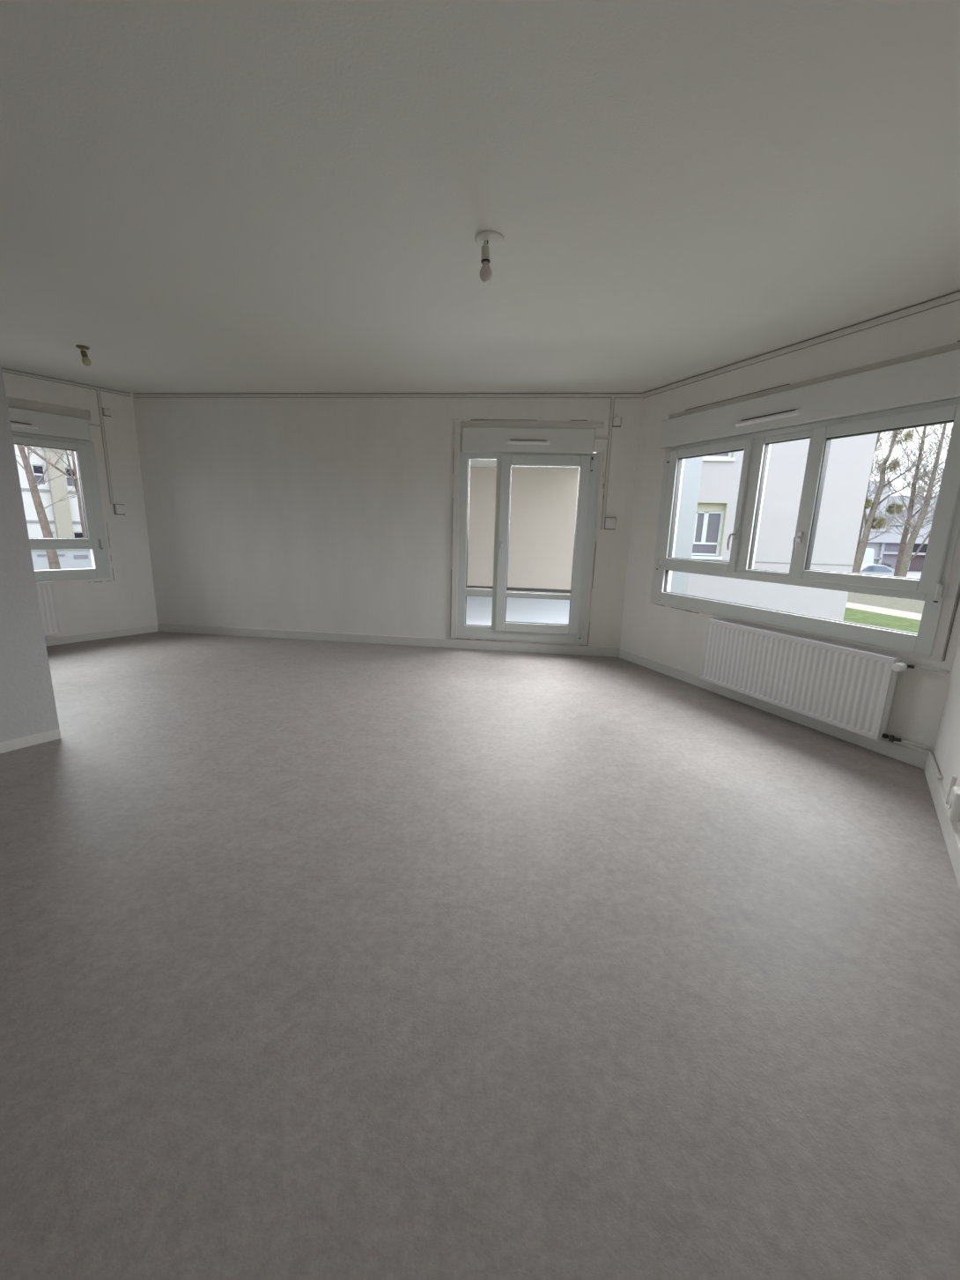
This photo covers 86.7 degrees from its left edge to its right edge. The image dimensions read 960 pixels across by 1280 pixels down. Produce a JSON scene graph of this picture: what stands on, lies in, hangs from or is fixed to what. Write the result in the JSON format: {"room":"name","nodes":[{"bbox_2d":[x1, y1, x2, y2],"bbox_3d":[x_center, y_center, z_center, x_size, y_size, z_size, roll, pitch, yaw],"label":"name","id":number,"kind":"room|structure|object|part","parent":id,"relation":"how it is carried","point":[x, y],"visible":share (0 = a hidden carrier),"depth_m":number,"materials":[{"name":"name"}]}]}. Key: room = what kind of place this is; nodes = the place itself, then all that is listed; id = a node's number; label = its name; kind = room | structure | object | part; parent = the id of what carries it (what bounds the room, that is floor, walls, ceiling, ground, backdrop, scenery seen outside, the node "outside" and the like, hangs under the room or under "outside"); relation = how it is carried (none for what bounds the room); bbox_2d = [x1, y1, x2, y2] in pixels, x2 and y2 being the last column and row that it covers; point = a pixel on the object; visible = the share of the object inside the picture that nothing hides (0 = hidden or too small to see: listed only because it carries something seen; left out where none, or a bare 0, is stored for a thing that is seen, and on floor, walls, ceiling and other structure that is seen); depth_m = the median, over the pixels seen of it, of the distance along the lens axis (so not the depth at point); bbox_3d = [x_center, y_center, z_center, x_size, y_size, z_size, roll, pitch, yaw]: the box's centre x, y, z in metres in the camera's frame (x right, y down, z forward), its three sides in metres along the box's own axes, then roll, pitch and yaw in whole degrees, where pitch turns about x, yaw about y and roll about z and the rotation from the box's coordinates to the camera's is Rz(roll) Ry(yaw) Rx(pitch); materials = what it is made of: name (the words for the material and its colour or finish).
{"room":"empty living room","nodes":[
{"label":"empty living room","id":0,"kind":"room"},
{"bbox_2d":[0,360,61,753],"bbox_3d":[-4.376,-0.146,0.100,0.129,2.500,6.570,11,15,35],"label":"wall","id":1,"kind":"structure","parent":0,"point":[27,702],"depth_m":2.71,"materials":[{"name":"white paint"}]},
{"bbox_2d":[2,371,158,638],"bbox_3d":[-6.128,-0.679,2.281,0.161,2.500,8.452,11,15,35],"label":"wall","id":2,"kind":"structure","parent":0,"point":[128,601],"depth_m":5.26,"materials":[{"name":"white paint"}]},
{"bbox_2d":[36,580,61,636],"bbox_3d":[-4.408,-0.241,4.571,0.114,0.518,0.950,11,15,35],"label":"radiator","id":3,"kind":"object","parent":2,"relation":"attached to","point":[46,589],"visible":0.3,"depth_m":4.86,"materials":[{"name":"white metal"}]},
{"bbox_2d":[36,580,53,583],"bbox_3d":[-4.388,-0.488,4.507,0.078,0.008,0.950,11,15,35],"label":"grille","id":4,"kind":"object","parent":3,"relation":"attached to","point":[47,581],"depth_m":4.82,"materials":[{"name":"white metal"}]},
{"bbox_2d":[6,396,91,421],"bbox_3d":[-4.354,-2.059,4.269,0.004,0.095,1.810,11,15,35],"label":"trim","id":5,"kind":"structure","parent":2,"relation":"attached to","point":[11,402],"depth_m":4.72,"materials":[{"name":"paint"}]},
{"bbox_2d":[7,406,90,441],"bbox_3d":[-4.340,-1.909,4.263,0.075,0.197,1.770,11,15,35],"label":"box","id":6,"kind":"object","parent":2,"relation":"attached to","point":[26,421],"visible":0.93,"depth_m":4.70,"materials":[{"name":"white plastic"}]},
{"bbox_2d":[10,421,38,429],"bbox_3d":[-4.174,-1.906,4.457,0.289,0.038,0.387,2,12,0],"label":"air vent","id":7,"kind":"object","parent":6,"relation":"attached to","point":[15,425],"depth_m":4.57,"materials":[{"name":"white plastic"}]},
{"bbox_2d":[12,431,113,584],"bbox_3d":[-4.413,-1.160,4.508,0.306,1.370,1.815,11,15,35],"label":"window","id":8,"kind":"structure","parent":2,"relation":"in","point":[86,458],"depth_m":5.03,"materials":[{"name":"white plastic"}]},
{"bbox_3d":[-4.122,-1.382,4.765,0.072,0.963,0.805,11,15,35],"label":"sash","id":9,"kind":"part","parent":8,"relation":"part of","materials":[{"name":"white plastic"}]},
{"bbox_3d":[-4.371,-1.152,4.478,0.010,1.370,1.815,11,15,35],"label":"casing","id":10,"kind":"part","parent":8,"relation":"part of","materials":[{"name":"white paint"}]},
{"bbox_2d":[1,367,130,396],"bbox_3d":[-6.011,-1.872,1.986,0.008,0.036,8.180,11,15,35],"label":"trim","id":11,"kind":"structure","parent":2,"relation":"attached to","point":[4,370],"depth_m":4.78,"materials":[{"name":"paint"}]},
{"bbox_2d":[88,422,101,426],"bbox_3d":[-3.807,-2.125,5.018,0.008,0.018,0.122,11,15,35],"label":"cable trunking","id":12,"kind":"object","parent":2,"relation":"attached to","point":[90,424],"visible":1,"depth_m":5.02,"materials":[{"name":"paint"}]},
{"bbox_2d":[44,625,158,646],"bbox_3d":[-6.075,0.513,2.517,0.012,0.075,8.192,11,15,35],"label":"baseboard","id":13,"kind":"structure","parent":2,"relation":"attached to","point":[65,640],"depth_m":5.31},
{"bbox_2d":[93,524,114,582],"bbox_3d":[-3.911,-0.898,5.195,0.004,0.605,0.232,11,15,35],"label":"trim","id":14,"kind":"structure","parent":2,"relation":"attached to","point":[107,524],"depth_m":5.26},
{"bbox_2d":[96,389,113,503],"bbox_3d":[-3.772,-1.929,5.115,0.010,1.086,0.030,11,15,35],"label":"cable trunking","id":15,"kind":"object","parent":2,"relation":"attached to","point":[99,398],"visible":1,"depth_m":5.11,"materials":[{"name":"paint"}]},
{"bbox_2d":[102,407,110,416],"bbox_3d":[-3.723,-2.273,5.074,0.034,0.072,0.067,11,15,35],"label":"junction box","id":16,"kind":"object","parent":2,"relation":"attached to","point":[107,412],"visible":1,"depth_m":5.06,"materials":[{"name":"white plastic"}]},
{"bbox_2d":[112,503,125,515],"bbox_3d":[-3.739,-1.357,5.280,0.046,0.109,0.100,11,15,35],"label":"switch","id":17,"kind":"object","parent":2,"relation":"attached to","point":[118,508],"visible":1,"depth_m":5.26,"materials":[{"name":"white plastic"}]},
{"bbox_3d":[-3.723,-1.355,5.268,0.004,0.071,0.064,11,15,35],"label":"plate","id":18,"kind":"part","parent":17,"relation":"part of","materials":[{"name":"white plastic"}]},
{"bbox_2d":[132,392,643,656],"bbox_3d":[-1.069,-1.199,5.296,5.300,2.500,0.161,3,13,6],"label":"wall","id":19,"kind":"structure","parent":0,"point":[309,514],"depth_m":5.25,"materials":[{"name":"white paint"}]},
{"bbox_2d":[133,392,642,398],"bbox_3d":[-1.040,-2.380,4.946,5.083,0.042,0.015,3,13,6],"label":"trim","id":20,"kind":"structure","parent":19,"relation":"attached to","point":[252,395],"depth_m":4.92,"materials":[{"name":"paint"}]},
{"bbox_2d":[157,622,619,657],"bbox_3d":[-1.113,-0.007,5.471,5.099,0.095,0.014,3,13,6],"label":"baseboard","id":21,"kind":"structure","parent":19,"relation":"attached to","point":[501,646],"depth_m":5.44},
{"bbox_2d":[450,419,603,645],"bbox_3d":[0.447,-1.034,5.058,1.472,2.164,0.007,3,13,6],"label":"trim","id":22,"kind":"structure","parent":19,"relation":"attached to","point":[471,419],"depth_m":5.12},
{"bbox_2d":[451,421,604,644],"bbox_3d":[0.425,-1.027,5.042,1.414,2.142,0.166,3,13,6],"label":"door","id":23,"kind":"structure","parent":19,"relation":"in","point":[574,632],"depth_m":5.07,"materials":[{"name":"white plastic"}]},
{"bbox_3d":[0.212,-0.899,5.044,0.029,0.156,0.064,3,13,6],"label":"handle","id":24,"kind":"part","parent":23,"relation":"part of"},
{"bbox_2d":[461,427,595,453],"bbox_3d":[0.449,-1.902,4.840,1.255,0.222,0.060,3,13,6],"label":"box","id":25,"kind":"object","parent":19,"relation":"attached to","point":[495,440],"visible":1,"depth_m":4.83,"materials":[{"name":"white plastic"}]},
{"bbox_2d":[505,439,549,444],"bbox_3d":[0.450,-1.879,4.825,0.417,0.038,0.069,2,12,0],"label":"air vent","id":26,"kind":"object","parent":25,"relation":"attached to","point":[507,441],"depth_m":4.82,"materials":[{"name":"white plastic"}]},
{"bbox_2d":[461,422,604,429],"bbox_3d":[0.489,-2.046,4.834,1.350,0.060,0.004,3,13,6],"label":"trim","id":27,"kind":"structure","parent":19,"relation":"attached to","point":[463,425],"depth_m":4.83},
{"bbox_2d":[594,436,608,438],"bbox_3d":[1.143,-1.906,4.779,0.140,0.025,0.012,3,13,6],"label":"cable trunking","id":28,"kind":"object","parent":19,"relation":"attached to","point":[595,437],"visible":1,"depth_m":4.77,"materials":[{"name":"paint"}]},
{"bbox_2d":[600,397,614,529],"bbox_3d":[1.213,-1.660,4.823,0.034,1.193,0.014,3,13,6],"label":"cable trunking","id":29,"kind":"object","parent":19,"relation":"attached to","point":[612,403],"visible":1,"depth_m":4.82,"materials":[{"name":"paint"}]},
{"bbox_2d":[604,517,616,529],"bbox_3d":[1.262,-1.127,4.917,0.106,0.114,0.046,3,13,6],"label":"switch","id":30,"kind":"object","parent":19,"relation":"attached to","point":[610,523],"visible":1,"depth_m":4.90,"materials":[{"name":"white plastic"}]},
{"bbox_3d":[1.260,-1.124,4.896,0.070,0.076,0.004,3,13,6],"label":"plate","id":31,"kind":"part","parent":30,"relation":"part of","materials":[{"name":"white plastic"}]},
{"bbox_2d":[612,416,621,427],"bbox_3d":[1.274,-2.029,4.723,0.080,0.086,0.039,3,13,6],"label":"junction box","id":32,"kind":"object","parent":19,"relation":"attached to","point":[617,421],"visible":1,"depth_m":4.71,"materials":[{"name":"white plastic"}]},
{"bbox_3d":[1.272,-2.026,4.705,0.044,0.048,0.004,3,13,6],"label":"plate","id":33,"kind":"part","parent":32,"relation":"part of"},
{"bbox_2d":[0,631,959,1279],"bbox_3d":[-2.591,0.956,1.606,7.122,0.200,11.056,11,15,35],"label":"floor","id":34,"kind":"structure","parent":0,"point":[319,959],"depth_m":1.45,"materials":[{"name":"laminate"}]},
{"bbox_2d":[0,0,959,393],"bbox_3d":[-2.515,-1.679,1.023,7.122,0.200,11.056,11,15,35],"label":"ceiling","id":35,"kind":"structure","parent":0,"point":[197,196],"depth_m":1.89,"materials":[{"name":"paint"}]},
{"bbox_2d":[75,345,91,365],"bbox_3d":[-2.997,-2.147,3.846,0.084,0.131,0.080,2,12,0],"label":"ceiling lamp","id":36,"kind":"object","parent":35,"relation":"attached to","point":[85,360],"visible":1,"depth_m":3.83,"materials":[{"name":"plastic"}]},
{"bbox_2d":[80,349,88,357],"bbox_3d":[-2.993,-2.162,3.843,0.046,0.051,0.040,2,12,0],"label":"socket","id":37,"kind":"object","parent":36,"relation":"attached to","point":[84,353],"depth_m":3.83,"materials":[{"name":"plastic"}]},
{"bbox_3d":[-2.984,-2.113,3.853,0.057,0.062,0.056,2,12,0],"label":"bulb","id":38,"kind":"part","parent":36,"relation":"part of","materials":[{"name":"white glass"}]},
{"bbox_2d":[475,230,504,282],"bbox_3d":[0.041,-1.686,2.264,0.128,0.178,0.128,2,12,0],"label":"ceiling lamp","id":39,"kind":"object","parent":35,"relation":"attached to","point":[487,240],"visible":1,"depth_m":2.23,"materials":[{"name":"plastic"}]},
{"bbox_2d":[480,240,490,264],"bbox_3d":[0.026,-1.711,2.240,0.041,0.085,0.041,2,12,0],"label":"socket","id":40,"kind":"object","parent":39,"relation":"attached to","point":[485,248],"depth_m":2.23,"materials":[{"name":"white plastic"}]},
{"bbox_3d":[0.026,-1.634,2.256,0.056,0.080,0.055,2,12,0],"label":"bulb","id":41,"kind":"part","parent":39,"relation":"part of","materials":[{"name":"white glass"}]},
{"bbox_2d":[466,596,569,625],"bbox_3d":[-0.571,-0.411,7.936,4.400,0.250,4.750,3,13,6],"label":"floor","id":42,"kind":"structure","parent":0,"point":[479,609],"depth_m":7.66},
{"bbox_2d":[466,466,578,589],"bbox_3d":[-0.353,-1.383,10.043,4.660,4.950,0.200,3,13,6],"label":"wall","id":43,"kind":"structure","parent":0,"point":[543,503],"depth_m":9.63,"materials":[{"name":"beige paint"}]},
{"bbox_2d":[466,585,570,593],"bbox_3d":[-0.306,-1.032,10.000,4.400,0.085,0.023,3,13,6],"label":"baseboard","id":44,"kind":"structure","parent":43,"relation":"attached to","point":[549,590],"depth_m":9.84,"materials":[{"name":"tile"}]},
{"bbox_2d":[470,458,578,468],"bbox_3d":[-0.500,-2.856,7.396,4.400,0.140,4.749,3,13,6],"label":"ceiling","id":45,"kind":"structure","parent":0,"point":[474,462],"depth_m":9.16,"materials":[{"name":"white paint"}]},
{"bbox_2d":[620,300,959,754],"bbox_3d":[2.073,-0.774,3.784,0.161,2.500,2.842,-4,14,-24],"label":"wall","id":46,"kind":"structure","parent":0,"point":[673,637],"depth_m":3.67,"materials":[{"name":"white paint"}]},
{"bbox_2d":[618,648,927,769],"bbox_3d":[1.960,0.407,4.009,0.014,0.090,2.641,-4,14,-24],"label":"baseboard","id":47,"kind":"structure","parent":46,"relation":"attached to","point":[900,752],"depth_m":3.52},
{"bbox_2d":[642,290,959,398],"bbox_3d":[2.027,-1.965,3.484,0.019,0.048,2.633,-4,14,-24],"label":"trim","id":48,"kind":"structure","parent":46,"relation":"attached to","point":[953,297],"depth_m":3.19,"materials":[{"name":"paint"}]},
{"bbox_2d":[650,397,959,661],"bbox_3d":[2.111,-0.781,3.616,0.306,1.357,2.233,-4,14,-24],"label":"window","id":49,"kind":"structure","parent":46,"relation":"in","point":[938,585],"depth_m":3.30,"materials":[{"name":"white plastic"}]},
{"bbox_3d":[2.164,-0.818,3.645,0.100,1.290,2.120,-4,14,-24],"label":"shutter rail","id":50,"kind":"part","parent":49,"relation":"part of","materials":[{"name":"white plastic"}]},
{"bbox_3d":[1.810,-1.068,4.121,0.072,0.963,0.791,-4,14,-24],"label":"sash","id":51,"kind":"part","parent":49,"relation":"part of","materials":[{"name":"white plastic"}]},
{"bbox_3d":[1.891,-0.751,3.820,0.063,0.151,0.029,-4,14,-24],"label":"handle","id":52,"kind":"part","parent":49,"relation":"part of","materials":[{"name":"silver metal"}]},
{"bbox_3d":[2.097,-0.640,3.369,0.064,0.151,0.029,-4,14,-24],"label":"handle","id":53,"kind":"part","parent":49,"relation":"part of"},
{"bbox_3d":[2.320,-0.806,3.004,0.072,0.963,0.828,-4,14,-24],"label":"sash","id":54,"kind":"part","parent":49,"relation":"part of","materials":[{"name":"white plastic"}]},
{"bbox_2d":[700,618,914,741],"bbox_3d":[2.113,0.214,3.471,0.140,0.492,1.388,-4,14,-24],"label":"radiator","id":55,"kind":"object","parent":46,"relation":"attached to","point":[849,688],"visible":1,"depth_m":3.32,"materials":[{"name":"white metal"}]},
{"bbox_2d":[707,618,902,659],"bbox_3d":[2.100,-0.031,3.455,0.078,0.008,1.305,-4,14,-24],"label":"grille","id":56,"kind":"object","parent":55,"relation":"attached to","point":[860,650],"depth_m":3.31,"materials":[{"name":"white metal"}]},
{"bbox_3d":[2.124,0.207,3.521,0.012,0.484,1.305,-4,14,-24],"label":"panel","id":57,"kind":"part","parent":55,"relation":"part of","materials":[{"name":"white metal"}]},
{"bbox_2d":[901,739,929,750],"bbox_3d":[2.453,0.591,2.869,0.018,0.020,0.129,-4,14,-24],"label":"pipe","id":58,"kind":"object","parent":55,"relation":"attached to","point":[902,740],"visible":1,"depth_m":2.86,"materials":[{"name":"white metal"}]},
{"bbox_2d":[914,664,949,673],"bbox_3d":[2.470,0.158,2.781,0.020,0.019,0.151,-4,14,-24],"label":"pipe","id":59,"kind":"object","parent":55,"relation":"attached to","point":[915,665],"visible":1,"depth_m":2.77,"materials":[{"name":"white metal"}]},
{"bbox_2d":[654,340,959,661],"bbox_3d":[2.070,-0.911,3.564,0.006,1.650,2.251,-4,14,-24],"label":"trim","id":60,"kind":"structure","parent":46,"relation":"attached to","point":[958,597],"depth_m":3.42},
{"bbox_2d":[659,348,959,448],"bbox_3d":[2.049,-1.554,3.420,0.075,0.227,2.280,-4,14,-24],"label":"box","id":61,"kind":"object","parent":46,"relation":"attached to","point":[934,378],"visible":1,"depth_m":3.14,"materials":[{"name":"white plastic"}]},
{"bbox_2d":[734,408,800,427],"bbox_3d":[1.977,-1.535,3.521,0.022,0.036,0.490,-4,14,-24],"label":"air vent","id":62,"kind":"object","parent":61,"relation":"attached to","point":[781,415],"depth_m":3.51,"materials":[{"name":"white plastic"}]},
{"bbox_2d":[668,341,959,419],"bbox_3d":[2.089,-1.688,3.401,0.004,0.050,2.230,-4,14,-24],"label":"trim","id":63,"kind":"structure","parent":46,"relation":"attached to","point":[954,346],"depth_m":3.16,"materials":[{"name":"white painted wood"}]},
{"bbox_2d":[932,637,959,831],"bbox_3d":[0.942,-0.031,0.274,0.160,2.500,5.852,10,15,35],"label":"wall","id":64,"kind":"structure","parent":0,"point":[946,750],"depth_m":2.54,"materials":[{"name":"white paint"}]},
{"bbox_2d":[924,753,959,890],"bbox_3d":[0.852,1.123,0.606,0.020,0.100,5.588,10,15,35],"label":"baseboard","id":65,"kind":"structure","parent":64,"relation":"attached to","point":[950,831],"depth_m":2.24,"materials":[{"name":"white wood"}]},
{"bbox_2d":[927,749,943,780],"bbox_3d":[2.368,0.647,2.642,0.028,0.020,0.390,10,15,35],"label":"pipe","id":66,"kind":"object","parent":65,"relation":"on","point":[931,756],"visible":1,"depth_m":2.61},
{"bbox_2d":[945,774,956,803],"bbox_3d":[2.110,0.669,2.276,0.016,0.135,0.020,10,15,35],"label":"wall socket","id":67,"kind":"object","parent":64,"relation":"attached to","point":[953,779],"visible":0.73,"depth_m":2.27,"materials":[{"name":"white plastic"}]},
{"bbox_2d":[947,785,959,822],"bbox_3d":[1.980,0.683,2.116,0.039,0.130,0.090,10,15,35],"label":"wall socket","id":68,"kind":"object","parent":64,"relation":"attached to","point":[953,809],"visible":1,"depth_m":2.09,"materials":[{"name":"white plastic"}]},
{"bbox_2d":[947,796,952,808],"bbox_3d":[1.966,0.680,2.126,0.004,0.052,0.052,10,15,35],"label":"outlet","id":69,"kind":"object","parent":68,"relation":"attached to","point":[950,801],"depth_m":2.13,"materials":[{"name":"white plastic"}]},
{"label":"outside","id":70,"kind":"structure","parent":0,"visible":0},
{"bbox_2d":[846,569,924,614],"bbox_3d":[25.266,-8.843,59.333,230.000,0.280,200.000,2,12,0],"label":"ground","id":71,"kind":"structure","parent":70,"point":[905,604],"depth_m":27.62,"materials":[{"name":"beige concrete"}]},
{"bbox_2d":[15,444,80,569],"bbox_3d":[-13.604,-5.491,15.542,5.722,10.135,3.960,5,13,15],"label":"leaning tree","id":72,"kind":"object","parent":71,"relation":"on","point":[53,559],"visible":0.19,"depth_m":15.53,"materials":[{"name":"brown plant"}]},
{"bbox_2d":[14,444,82,538],"bbox_3d":[-25.340,-9.625,26.443,8.500,12.550,22.000,11,15,35],"label":"apartment building","id":73,"kind":"structure","parent":71,"relation":"on","point":[63,518],"depth_m":25.56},
{"bbox_3d":[-21.942,-8.428,25.225,0.010,0.430,0.420,11,15,35],"label":"pane","id":74,"kind":"part","parent":73,"relation":"part of","materials":[{"name":"black glass"}]},
{"bbox_2d":[34,474,44,484],"bbox_3d":[-21.947,-7.987,25.316,0.010,0.470,0.420,11,15,35],"label":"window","id":75,"kind":"structure","parent":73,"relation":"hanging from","point":[37,477],"depth_m":25.30,"materials":[{"name":"grey glass"}]},
{"bbox_3d":[-21.172,-8.633,26.252,0.010,0.430,0.460,11,15,35],"label":"pane","id":76,"kind":"part","parent":73,"relation":"part of","materials":[{"name":"black glass"}]},
{"bbox_2d":[66,477,75,486],"bbox_3d":[-21.177,-8.192,26.344,0.010,0.470,0.460,11,15,35],"label":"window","id":77,"kind":"structure","parent":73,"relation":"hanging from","point":[69,480],"depth_m":26.27,"materials":[{"name":"grey glass"}]},
{"bbox_3d":[-21.264,-5.458,26.954,0.010,0.475,0.460,11,15,35],"label":"pane","id":78,"kind":"part","parent":73,"relation":"part of","materials":[{"name":"glass"}]},
{"bbox_2d":[27,448,90,550],"bbox_3d":[-12.933,-5.657,16.764,2.603,9.960,3.948,-5,14,-29],"label":"slim tree","id":79,"kind":"object","parent":71,"relation":"on","point":[76,484],"visible":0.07,"depth_m":16.32,"materials":[{"name":"brown plant"}]},
{"bbox_2d":[30,548,92,569],"bbox_3d":[-15.615,-2.224,18.105,3.150,2.250,12.200,11,15,35],"label":"building","id":80,"kind":"structure","parent":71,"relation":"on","point":[79,558],"depth_m":17.39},
{"bbox_2d":[36,554,46,556],"bbox_3d":[-14.508,-2.802,16.832,0.020,0.070,0.240,11,15,35],"label":"vent grille","id":81,"kind":"object","parent":80,"relation":"attached to","point":[39,555],"depth_m":16.82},
{"bbox_2d":[73,554,88,558],"bbox_3d":[-13.883,-2.901,17.685,0.020,0.130,0.400,11,15,35],"label":"vent grille","id":82,"kind":"object","parent":80,"relation":"attached to","point":[75,556],"depth_m":17.67,"materials":[{"name":"grey metal"}]},
{"bbox_2d":[670,456,702,594],"bbox_3d":[2.997,-3.452,9.178,1.960,9.550,0.200,3,13,6],"label":"wall","id":83,"kind":"structure","parent":71,"relation":"on","point":[692,467],"depth_m":9.25,"materials":[{"name":"white paint"}]},
{"bbox_2d":[687,433,878,621],"bbox_3d":[6.690,-5.326,18.138,8.770,9.550,8.060,3,13,6],"label":"building wing","id":84,"kind":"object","parent":71,"relation":"on","point":[850,460],"visible":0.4,"depth_m":14.27,"materials":[{"name":"beige paint"}]},
{"bbox_3d":[6.228,-3.112,14.806,1.430,1.180,0.010,3,13,6],"label":"pane","id":85,"kind":"part","parent":84,"relation":"part of","materials":[{"name":"grey glass"}]},
{"bbox_3d":[6.189,-2.427,14.877,1.610,0.090,0.390,3,13,6],"label":"sill","id":86,"kind":"part","parent":84,"relation":"part of","materials":[{"name":"white concrete"}]},
{"bbox_3d":[6.304,-5.747,14.223,1.430,1.180,0.010,3,13,6],"label":"pane","id":87,"kind":"part","parent":84,"relation":"part of","materials":[{"name":"grey glass"}]},
{"bbox_3d":[6.265,-5.062,14.295,1.610,0.090,0.390,3,13,6],"label":"sill","id":88,"kind":"part","parent":84,"relation":"part of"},
{"bbox_2d":[852,429,902,569],"bbox_3d":[28.965,-12.634,37.645,4.882,16.926,6.647,10,15,32],"label":"bare tree","id":89,"kind":"object","parent":71,"relation":"on","point":[879,433],"visible":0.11,"depth_m":36.88,"materials":[{"name":"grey plant"}]},
{"bbox_2d":[865,480,890,514],"bbox_3d":[62.148,-21.545,91.086,13.000,12.850,10.050,2,12,0],"label":"apartment block","id":90,"kind":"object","parent":71,"relation":"on","point":[883,496],"visible":0.04,"depth_m":85.43,"materials":[{"name":"white paint"}]},
{"bbox_2d":[843,607,920,633],"bbox_3d":[14.238,0.639,14.388,20.500,0.050,40.000,2,12,0],"label":"lawn","id":91,"kind":"structure","parent":71,"relation":"on","point":[851,615],"depth_m":21.15,"materials":[{"name":"green plant"}]},
{"bbox_2d":[845,601,922,620],"bbox_3d":[21.053,0.801,14.522,2.627,0.060,41.743,-1,13,-13],"label":"garden path","id":92,"kind":"structure","parent":71,"relation":"on","point":[857,606],"depth_m":23.87,"materials":[{"name":"grey concrete"}]},
{"bbox_2d":[859,528,929,570],"bbox_3d":[47.331,-10.761,59.956,28.000,4.400,9.280,2,12,0],"label":"bungalow","id":93,"kind":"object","parent":71,"relation":"on","point":[886,548],"visible":0.3,"depth_m":56.15,"materials":[{"name":"white paint"}]},
{"bbox_3d":[45.739,-9.335,56.661,2.500,2.950,0.250,2,12,0],"label":"roller door","id":94,"kind":"part","parent":93,"relation":"part of","materials":[{"name":"grey metal"}]},
{"bbox_3d":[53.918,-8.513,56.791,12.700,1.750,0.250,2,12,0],"label":"roller door","id":95,"kind":"part","parent":93,"relation":"part of","materials":[{"name":"metal"}]},
{"bbox_2d":[862,513,932,530],"bbox_3d":[62.212,-15.098,76.303,26.500,6.650,12.300,2,12,0],"label":"hall","id":96,"kind":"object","parent":71,"relation":"on","point":[880,515],"visible":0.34,"depth_m":70.05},
{"bbox_2d":[852,426,952,573],"bbox_3d":[28.056,-12.348,34.550,7.120,17.715,7.180,13,17,41],"label":"bare tree","id":97,"kind":"object","parent":71,"relation":"on","point":[892,466],"visible":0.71,"depth_m":34.81,"materials":[{"name":"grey plant"}]},
{"bbox_2d":[886,495,937,518],"bbox_3d":[86.650,-21.253,97.139,24.000,11.050,10.050,2,12,0],"label":"apartment block","id":98,"kind":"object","parent":71,"relation":"on","point":[905,513],"visible":0.12,"depth_m":91.56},
{"bbox_2d":[871,422,954,577],"bbox_3d":[30.419,-11.635,33.809,7.610,16.777,6.872,-3,13,-20],"label":"bare tree","id":99,"kind":"object","parent":71,"relation":"on","point":[906,558],"visible":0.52,"depth_m":33.90,"materials":[{"name":"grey plant"}]},
{"bbox_2d":[877,425,948,576],"bbox_3d":[31.418,-12.683,35.956,6.090,17.918,7.628,-3,13,-19],"label":"bare tree","id":100,"kind":"object","parent":71,"relation":"on","point":[905,535],"visible":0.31,"depth_m":35.90,"materials":[{"name":"brown plant"}]},
{"bbox_2d":[906,571,921,578],"bbox_3d":[55.159,-4.720,43.923,70.000,0.070,20.500,2,12,0],"label":"street","id":101,"kind":"structure","parent":71,"relation":"on","point":[910,574],"depth_m":49.32,"materials":[{"name":"grey asphalt"}]},
{"bbox_2d":[862,547,874,563],"bbox_3d":[34.712,-7.605,48.568,4.600,2.396,1.800,3,13,8],"label":"van","id":102,"kind":"object","parent":101,"relation":"on","point":[869,557],"visible":0.14,"depth_m":47.63,"materials":[{"name":"white paint"}]},
{"bbox_2d":[859,562,895,576],"bbox_3d":[29.052,-5.022,38.350,4.000,1.446,1.800,3,12,4],"label":"car","id":103,"kind":"object","parent":101,"relation":"on","point":[866,568],"visible":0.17,"depth_m":37.48,"materials":[{"name":"white paint"}]}
]}

